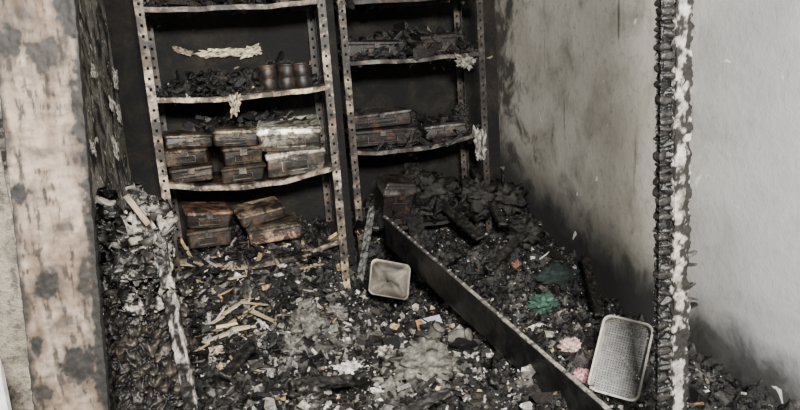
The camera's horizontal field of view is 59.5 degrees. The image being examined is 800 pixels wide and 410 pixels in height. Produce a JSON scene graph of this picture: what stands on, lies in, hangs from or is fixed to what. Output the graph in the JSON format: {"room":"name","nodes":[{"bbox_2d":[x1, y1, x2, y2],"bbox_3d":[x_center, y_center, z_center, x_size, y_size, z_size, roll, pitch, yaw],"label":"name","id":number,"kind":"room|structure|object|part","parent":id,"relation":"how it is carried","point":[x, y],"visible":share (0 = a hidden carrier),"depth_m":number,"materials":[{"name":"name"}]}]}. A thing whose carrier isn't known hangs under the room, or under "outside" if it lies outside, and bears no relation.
{"room":"burned storage room","nodes":[
{"label":"burned storage room","id":0,"kind":"room"},
{"bbox_2d":[0,151,33,409],"bbox_3d":[-1.572,-0.068,1.725,1.100,2.700,0.120,-7,13,-14],"label":"wall","id":1,"kind":"structure","parent":0,"point":[13,339],"depth_m":1.88,"materials":[{"name":"beige paint"}]},
{"bbox_2d":[0,0,131,371],"bbox_3d":[-1.368,-0.363,2.987,0.120,2.700,2.500,-7,13,-14],"label":"wall","id":2,"kind":"structure","parent":0,"point":[106,170],"depth_m":3.23,"materials":[{"name":"paint"}]},
{"bbox_2d":[89,139,96,156],"bbox_3d":[-1.223,-0.224,2.792,0.016,0.083,0.106,-7,13,-14],"label":"flap","id":3,"kind":"object","parent":2,"relation":"attached to","point":[92,145],"visible":1,"depth_m":2.78,"materials":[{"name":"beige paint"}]},
{"bbox_2d":[91,63,96,77],"bbox_3d":[-1.318,-0.577,3.011,0.010,0.065,0.103,-7,13,-12],"label":"flap","id":4,"kind":"object","parent":2,"relation":"attached to","point":[93,72],"visible":1,"depth_m":3.00,"materials":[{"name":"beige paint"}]},
{"bbox_2d":[109,95,114,115],"bbox_3d":[-1.409,-0.484,3.422,0.010,0.108,0.137,-7,13,-14],"label":"flap","id":5,"kind":"object","parent":2,"relation":"attached to","point":[111,102],"visible":1,"depth_m":3.42,"materials":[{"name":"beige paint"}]},
{"bbox_2d":[111,134,118,161],"bbox_3d":[-1.369,-0.275,3.368,0.014,0.144,0.167,-7,13,-12],"label":"flap","id":6,"kind":"object","parent":2,"relation":"attached to","point":[115,145],"visible":1,"depth_m":3.37,"materials":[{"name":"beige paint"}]},
{"bbox_2d":[112,67,117,89],"bbox_3d":[-1.499,-0.665,3.685,0.014,0.123,0.190,-7,13,-14],"label":"flap","id":7,"kind":"object","parent":2,"relation":"attached to","point":[115,76],"visible":1,"depth_m":3.67,"materials":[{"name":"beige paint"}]},
{"bbox_2d":[114,102,121,123],"bbox_3d":[-1.457,-0.478,3.623,0.015,0.126,0.185,-7,13,-14],"label":"flap","id":8,"kind":"object","parent":2,"relation":"attached to","point":[117,106],"visible":1,"depth_m":3.62,"materials":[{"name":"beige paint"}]},
{"bbox_2d":[94,178,199,409],"bbox_3d":[-0.837,0.527,2.330,0.354,1.235,0.214,-7,13,-14],"label":"remains","id":9,"kind":"object","parent":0,"point":[149,334],"depth_m":2.25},
{"bbox_2d":[104,0,355,274],"bbox_3d":[-1.047,-0.688,4.349,1.240,2.700,0.760,-7,13,-14],"label":"wall","id":10,"kind":"structure","parent":0,"point":[274,33],"depth_m":3.95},
{"bbox_2d":[172,46,193,56],"bbox_3d":[-1.191,-0.845,3.849,0.118,0.070,0.021,-5,13,-4],"label":"flap","id":11,"kind":"object","parent":10,"relation":"attached to","point":[177,49],"visible":1,"depth_m":3.85,"materials":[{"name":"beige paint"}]},
{"bbox_2d":[194,48,241,58],"bbox_3d":[-1.001,-0.847,3.899,0.281,0.057,0.027,-7,13,-14],"label":"flap","id":12,"kind":"object","parent":10,"relation":"attached to","point":[226,52],"visible":1,"depth_m":3.90,"materials":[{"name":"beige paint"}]},
{"bbox_2d":[236,43,261,59],"bbox_3d":[-0.849,-0.864,3.933,0.148,0.084,0.021,-9,13,-20],"label":"flap","id":13,"kind":"object","parent":10,"relation":"attached to","point":[248,52],"visible":1,"depth_m":3.93,"materials":[{"name":"beige paper"}]},
{"bbox_2d":[334,0,500,209],"bbox_3d":[-0.485,-0.857,4.931,2.700,2.700,0.120,-7,13,-14],"label":"wall","id":14,"kind":"structure","parent":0,"point":[430,87],"depth_m":5.06,"materials":[{"name":"black paint"}]},
{"bbox_2d":[495,0,799,404],"bbox_3d":[1.466,-0.480,2.621,0.120,2.700,5.600,-7,13,-14],"label":"wall","id":15,"kind":"structure","parent":0,"point":[576,79],"depth_m":3.27,"materials":[{"name":"paint"}]},
{"bbox_2d":[652,0,675,409],"bbox_3d":[0.751,-0.290,1.991,0.061,2.700,0.039,-7,13,-14],"label":"charred timber","id":16,"kind":"object","parent":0,"point":[662,191],"depth_m":2.04,"materials":[{"name":"black wood"}]},
{"bbox_3d":[0.252,1.159,2.098,4.200,0.100,6.600,-7,13,-14],"label":"floor","id":17,"kind":"structure","parent":0,"visible":0},
{"bbox_2d":[0,360,11,409],"bbox_3d":[-1.031,0.841,1.468,0.423,0.973,0.474,-7,13,-14],"label":"plastic chair","id":18,"kind":"object","parent":17,"relation":"on","point":[5,404],"visible":1,"depth_m":1.59,"materials":[{"name":"white plastic"}]},
{"bbox_2d":[0,0,110,409],"bbox_3d":[-0.805,-0.096,1.610,0.376,2.713,0.041,-7,13,-14],"label":"wood post","id":19,"kind":"object","parent":17,"relation":"on","point":[44,111],"visible":1,"depth_m":1.61,"materials":[{"name":"beige wood"}]},
{"bbox_2d":[133,0,350,288],"bbox_3d":[-0.822,-0.366,3.752,0.909,2.301,0.434,-7,13,-14],"label":"metal shelving rack","id":20,"kind":"object","parent":17,"relation":"on","point":[215,183],"visible":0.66,"depth_m":3.62,"materials":[{"name":"metal"}]},
{"bbox_2d":[168,157,212,182],"bbox_3d":[-1.095,-0.185,3.671,0.233,0.096,0.310,-7,13,-14],"label":"metal box","id":21,"kind":"object","parent":20,"relation":"on","point":[195,172],"visible":0.67,"depth_m":3.54,"materials":[{"name":"metal"}]},
{"bbox_2d":[164,147,210,166],"bbox_3d":[-1.110,-0.274,3.662,0.224,0.095,0.315,-6,13,-10],"label":"metal box","id":22,"kind":"object","parent":21,"relation":"on","point":[195,155],"visible":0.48,"depth_m":3.53,"materials":[{"name":"brown metal"}]},
{"bbox_2d":[163,131,212,148],"bbox_3d":[-1.103,-0.347,3.638,0.237,0.084,0.314,-8,13,-19],"label":"metal box","id":23,"kind":"object","parent":22,"relation":"on","point":[172,139],"visible":0.89,"depth_m":3.52,"materials":[{"name":"grey metal"}]},
{"bbox_3d":[-0.866,-1.008,3.607,0.897,0.044,0.427,-7,13,-14],"label":"shelf","id":24,"kind":"part","parent":20,"relation":"part of","materials":[{"name":"metal"}]},
{"bbox_2d":[229,92,240,117],"bbox_3d":[-0.819,-0.498,3.488,0.066,0.128,0.017,-7,13,-14],"label":"flap","id":25,"kind":"object","parent":20,"relation":"attached to","point":[234,102],"visible":1,"depth_m":3.49,"materials":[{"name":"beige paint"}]},
{"bbox_3d":[-0.837,-0.591,3.700,0.897,0.053,0.425,-7,13,-14],"label":"shelf","id":26,"kind":"part","parent":20,"relation":"part of","materials":[{"name":"metal"}]},
{"bbox_2d":[219,160,265,183],"bbox_3d":[-0.839,-0.188,3.720,0.236,0.091,0.313,-7,13,-14],"label":"metal box","id":27,"kind":"object","parent":20,"relation":"on","point":[253,171],"visible":0.73,"depth_m":3.60,"materials":[{"name":"brown metal"}]},
{"bbox_2d":[217,142,261,165],"bbox_3d":[-0.843,-0.279,3.708,0.215,0.098,0.306,-8,13,-18],"label":"metal box","id":28,"kind":"object","parent":27,"relation":"on","point":[229,155],"visible":0.73,"depth_m":3.58,"materials":[{"name":"brown metal"}]},
{"bbox_2d":[212,126,257,146],"bbox_3d":[-0.854,-0.368,3.678,0.236,0.105,0.312,-6,13,-9],"label":"metal box","id":29,"kind":"object","parent":28,"relation":"on","point":[222,135],"visible":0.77,"depth_m":3.55,"materials":[{"name":"grey metal"}]},
{"bbox_3d":[-0.807,-0.166,3.794,0.898,0.087,0.427,-7,13,-14],"label":"shelf","id":30,"kind":"part","parent":20,"relation":"part of","materials":[{"name":"metal"}]},
{"bbox_3d":[-0.779,0.234,3.883,0.898,0.114,0.426,-7,13,-14],"label":"shelf","id":31,"kind":"part","parent":20,"relation":"part of","materials":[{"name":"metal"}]},
{"bbox_2d":[257,64,278,89],"bbox_3d":[-0.691,-0.669,3.667,0.100,0.130,0.100,-7,13,-14],"label":"can","id":32,"kind":"object","parent":20,"relation":"on","point":[267,74],"visible":0.9,"depth_m":3.63,"materials":[{"name":"metal"}]},
{"bbox_2d":[278,63,294,88],"bbox_3d":[-0.597,-0.684,3.708,0.111,0.139,0.103,-7,13,-14],"label":"can","id":33,"kind":"object","parent":20,"relation":"on","point":[285,70],"visible":0.75,"depth_m":3.67,"materials":[{"name":"metal"}]},
{"bbox_2d":[262,145,324,177],"bbox_3d":[-0.576,-0.257,3.799,0.321,0.153,0.337,-7,13,-14],"label":"metal box","id":34,"kind":"object","parent":20,"relation":"on","point":[278,163],"visible":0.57,"depth_m":3.66,"materials":[{"name":"grey metal"}]},
{"bbox_2d":[256,114,320,151],"bbox_3d":[-0.594,-0.385,3.749,0.334,0.166,0.356,-6,13,-8],"label":"metal box","id":35,"kind":"object","parent":34,"relation":"on","point":[279,135],"visible":0.9,"depth_m":3.61,"materials":[{"name":"grey metal"}]},
{"bbox_2d":[291,61,312,87],"bbox_3d":[-0.519,-0.689,3.701,0.105,0.134,0.101,-7,13,-14],"label":"can","id":36,"kind":"object","parent":20,"relation":"on","point":[302,76],"visible":0.9,"depth_m":3.66,"materials":[{"name":"metal"}]},
{"bbox_2d":[336,0,491,266],"bbox_3d":[0.064,-0.606,4.554,0.904,2.301,0.435,-7,13,-14],"label":"metal shelving rack","id":37,"kind":"object","parent":17,"relation":"on","point":[346,63],"visible":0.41,"depth_m":4.36,"materials":[{"name":"metal"}]},
{"bbox_2d":[337,39,402,56],"bbox_3d":[-0.189,-0.974,4.359,0.391,0.110,0.315,-7,13,-14],"label":"metal box","id":38,"kind":"object","parent":37,"relation":"on","point":[354,46],"visible":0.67,"depth_m":4.22,"materials":[{"name":"grey metal"}]},
{"bbox_2d":[344,125,416,146],"bbox_3d":[-0.142,-0.456,4.479,0.446,0.125,0.338,-7,13,-14],"label":"metal box","id":39,"kind":"object","parent":37,"relation":"on","point":[366,137],"visible":0.57,"depth_m":4.35,"materials":[{"name":"grey metal"}]},
{"bbox_2d":[342,106,411,129],"bbox_3d":[-0.152,-0.561,4.450,0.412,0.106,0.326,-7,13,-14],"label":"metal box","id":40,"kind":"object","parent":39,"relation":"on","point":[373,117],"visible":0.89,"depth_m":4.34,"materials":[{"name":"metal"}]},
{"bbox_3d":[0.017,-1.280,4.403,0.892,0.041,0.426,-7,13,-14],"label":"shelf","id":41,"kind":"part","parent":37,"relation":"part of","materials":[{"name":"metal"}]},
{"bbox_3d":[0.042,-0.935,4.479,0.892,0.047,0.427,-7,13,-14],"label":"shelf","id":42,"kind":"part","parent":37,"relation":"part of","materials":[{"name":"metal"}]},
{"bbox_3d":[0.077,-0.431,4.592,0.893,0.102,0.425,-7,13,-14],"label":"shelf","id":43,"kind":"part","parent":37,"relation":"part of","materials":[{"name":"metal"}]},
{"bbox_3d":[0.111,0.062,4.700,0.893,0.081,0.428,-7,13,-14],"label":"shelf","id":44,"kind":"part","parent":37,"relation":"part of","materials":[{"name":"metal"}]},
{"bbox_2d":[410,32,456,53],"bbox_3d":[0.199,-1.031,4.463,0.256,0.130,0.293,-8,13,-19],"label":"metal box","id":45,"kind":"object","parent":37,"relation":"on","point":[446,37],"visible":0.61,"depth_m":4.35,"materials":[{"name":"grey metal"}]},
{"bbox_2d":[420,119,466,139],"bbox_3d":[0.267,-0.501,4.571,0.298,0.094,0.320,-7,13,-14],"label":"metal box","id":46,"kind":"object","parent":37,"relation":"on","point":[445,129],"visible":0.61,"depth_m":4.44,"materials":[{"name":"grey metal"}]},
{"bbox_2d":[454,52,476,70],"bbox_3d":[0.408,-0.890,4.342,0.155,0.123,0.020,-9,13,-20],"label":"flap","id":47,"kind":"object","parent":37,"relation":"attached to","point":[465,62],"visible":1,"depth_m":4.34,"materials":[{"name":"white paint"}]},
{"bbox_2d":[472,125,486,160],"bbox_3d":[0.512,-0.397,4.469,0.097,0.244,0.028,-7,13,-14],"label":"flap","id":48,"kind":"object","parent":37,"relation":"attached to","point":[480,143],"visible":1,"depth_m":4.47,"materials":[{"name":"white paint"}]},
{"bbox_2d":[143,0,799,409],"bbox_3d":[-0.003,-0.191,3.154,2.530,2.103,3.750,-7,13,-14],"label":"charred debris pile","id":49,"kind":"object","parent":17,"relation":"on","point":[319,323],"visible":0.75,"depth_m":3.58,"materials":[{"name":"black"}]},
{"bbox_2d":[184,222,231,248],"bbox_3d":[-1.033,0.145,3.775,0.250,0.110,0.308,-7,13,-14],"label":"metal box","id":50,"kind":"object","parent":49,"relation":"on","point":[196,237],"visible":0.57,"depth_m":3.65,"materials":[{"name":"brown metal"}]},
{"bbox_2d":[181,202,232,227],"bbox_3d":[-1.029,0.050,3.738,0.242,0.119,0.310,-8,13,-19],"label":"metal box","id":51,"kind":"object","parent":50,"relation":"on","point":[196,214],"visible":1,"depth_m":3.63,"materials":[{"name":"brown metal"}]},
{"bbox_2d":[198,345,224,356],"bbox_3d":[-0.884,0.688,3.277,0.129,0.047,0.077,-7,13,-14],"label":"paper","id":52,"kind":"object","parent":49,"relation":"attached to","point":[219,349],"visible":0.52,"depth_m":3.28,"materials":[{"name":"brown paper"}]},
{"bbox_2d":[194,273,273,343],"bbox_3d":[-0.841,0.505,3.513,0.377,0.214,0.359,-9,13,-20],"label":"wood","id":53,"kind":"object","parent":49,"relation":"on","point":[232,322],"visible":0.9,"depth_m":3.46,"materials":[{"name":"beige wood"}]},
{"bbox_2d":[245,212,301,244],"bbox_3d":[-0.692,0.125,3.784,0.295,0.100,0.282,-7,13,-14],"label":"drawer box","id":54,"kind":"object","parent":49,"relation":"on","point":[287,227],"visible":0.77,"depth_m":3.67,"materials":[{"name":"brown metal"}]},
{"bbox_2d":[231,196,284,226],"bbox_3d":[-0.771,0.034,3.804,0.250,0.104,0.252,-9,13,-20],"label":"drawer box","id":55,"kind":"object","parent":54,"relation":"on","point":[259,211],"visible":1,"depth_m":3.72,"materials":[{"name":"brown metal"}]},
{"bbox_2d":[321,389,331,394],"bbox_3d":[-0.340,0.799,2.972,0.112,0.051,0.081,-2,13,10],"label":"paper","id":56,"kind":"object","parent":49,"relation":"attached to","point":[326,391],"visible":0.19,"depth_m":2.98,"materials":[{"name":"white paper"}]},
{"bbox_2d":[331,357,362,387],"bbox_3d":[-0.218,0.758,3.203,0.177,0.089,0.118,-15,17,-41],"label":"paper","id":57,"kind":"object","parent":49,"relation":"on","point":[346,367],"visible":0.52,"depth_m":3.21,"materials":[{"name":"white paper"}]},
{"bbox_2d":[376,344,392,356],"bbox_3d":[-0.070,0.694,3.345,0.103,0.058,0.073,1,13,21],"label":"paper","id":58,"kind":"object","parent":49,"relation":"attached to","point":[381,349],"visible":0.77,"depth_m":3.35,"materials":[{"name":"white paper"}]},
{"bbox_2d":[368,259,410,299],"bbox_3d":[-0.056,0.404,3.823,0.252,0.210,0.151,-6,13,-7],"label":"baking tray","id":59,"kind":"object","parent":49,"relation":"on","point":[390,279],"visible":1,"depth_m":3.84,"materials":[{"name":"metal"}]},
{"bbox_2d":[374,174,416,224],"bbox_3d":[-0.035,-0.035,4.471,0.262,0.323,0.259,-7,13,-14],"label":"metal box","id":60,"kind":"object","parent":49,"relation":"on","point":[396,191],"visible":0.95,"depth_m":4.38,"materials":[{"name":"brown metal"}]},
{"bbox_2d":[415,315,441,329],"bbox_3d":[0.154,0.621,3.634,0.138,0.071,0.091,-5,13,-5],"label":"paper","id":61,"kind":"object","parent":49,"relation":"on","point":[436,317],"visible":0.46,"depth_m":3.64,"materials":[{"name":"white paper"}]},
{"bbox_2d":[426,322,445,338],"bbox_3d":[0.172,0.630,3.424,0.112,0.124,0.074,5,16,36],"label":"glass jar","id":62,"kind":"object","parent":49,"relation":"on","point":[436,330],"visible":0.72,"depth_m":3.39,"materials":[{"name":"glass"}]},
{"bbox_2d":[447,328,472,341],"bbox_3d":[0.289,0.633,3.357,0.123,0.100,0.074,3,14,29],"label":"glass jar","id":63,"kind":"object","parent":49,"relation":"on","point":[467,333],"visible":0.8,"depth_m":3.33,"materials":[{"name":"glass"}]},
{"bbox_2d":[463,351,478,358],"bbox_3d":[0.329,0.690,3.235,0.065,0.033,0.112,3,14,29],"label":"paper","id":64,"kind":"object","parent":49,"relation":"on","point":[474,353],"visible":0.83,"depth_m":3.23,"materials":[{"name":"white paper"}]},
{"bbox_2d":[383,216,611,409],"bbox_3d":[0.426,0.555,3.147,0.022,0.548,2.580,-9,13,-22],"label":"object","id":65,"kind":"object","parent":49,"relation":"attached to","point":[516,347],"visible":0.98,"depth_m":3.16,"materials":[{"name":"black metal"}]},
{"bbox_2d":[500,166,504,185],"bbox_3d":[0.717,-0.112,4.854,0.030,0.321,0.057,0,13,18],"label":"pipe","id":66,"kind":"object","parent":49,"relation":"on","point":[502,168],"visible":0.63,"depth_m":4.82,"materials":[{"name":"grey metal"}]},
{"bbox_2d":[510,260,521,268],"bbox_3d":[0.704,0.360,4.224,0.078,0.060,0.070,-7,13,-14],"label":"scrap","id":67,"kind":"object","parent":49,"relation":"on","point":[514,264],"visible":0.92,"depth_m":4.20,"materials":[{"name":"orange"}]},
{"bbox_2d":[526,289,560,314],"bbox_3d":[0.785,0.543,3.853,0.201,0.139,0.152,-7,13,-14],"label":"cloth bundle","id":68,"kind":"object","parent":49,"relation":"on","point":[539,303],"visible":0.99,"depth_m":3.82,"materials":[{"name":"green fabric"}]},
{"bbox_2d":[530,261,579,286],"bbox_3d":[0.925,0.426,4.164,0.322,0.180,0.270,-7,13,-14],"label":"cloth bundle","id":69,"kind":"object","parent":49,"relation":"on","point":[557,272],"visible":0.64,"depth_m":4.10,"materials":[{"name":"teal fabric"}]},
{"bbox_2d":[557,336,581,354],"bbox_3d":[0.744,0.621,3.068,0.115,0.102,0.109,-2,13,10],"label":"yarn ball","id":70,"kind":"object","parent":49,"relation":"on","point":[567,344],"visible":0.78,"depth_m":3.04,"materials":[{"name":"fabric"}]},
{"bbox_2d":[572,366,589,384],"bbox_3d":[0.760,0.719,2.945,0.100,0.084,0.091,-7,13,-14],"label":"yarn ball","id":71,"kind":"object","parent":49,"relation":"on","point":[581,374],"visible":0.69,"depth_m":2.92,"materials":[{"name":"fabric"}]},
{"bbox_2d":[588,315,652,401],"bbox_3d":[0.882,0.610,2.788,0.200,0.295,0.268,5,16,36],"label":"storage basket","id":72,"kind":"object","parent":49,"relation":"on","point":[607,320],"visible":0.97,"depth_m":2.81,"materials":[{"name":"white plastic"}]},
{"bbox_2d":[668,0,694,409],"bbox_3d":[0.803,-0.295,1.998,0.092,2.700,0.053,-7,13,-14],"label":"strip","id":73,"kind":"object","parent":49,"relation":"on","point":[681,134],"visible":0.84,"depth_m":2.05,"materials":[{"name":"white paint"}]},
{"bbox_2d":[685,250,698,309],"bbox_3d":[0.877,0.235,2.127,0.060,0.197,0.027,-7,13,-14],"label":"remains","id":74,"kind":"object","parent":73,"relation":"attached to","point":[693,252],"visible":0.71,"depth_m":2.12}
]}

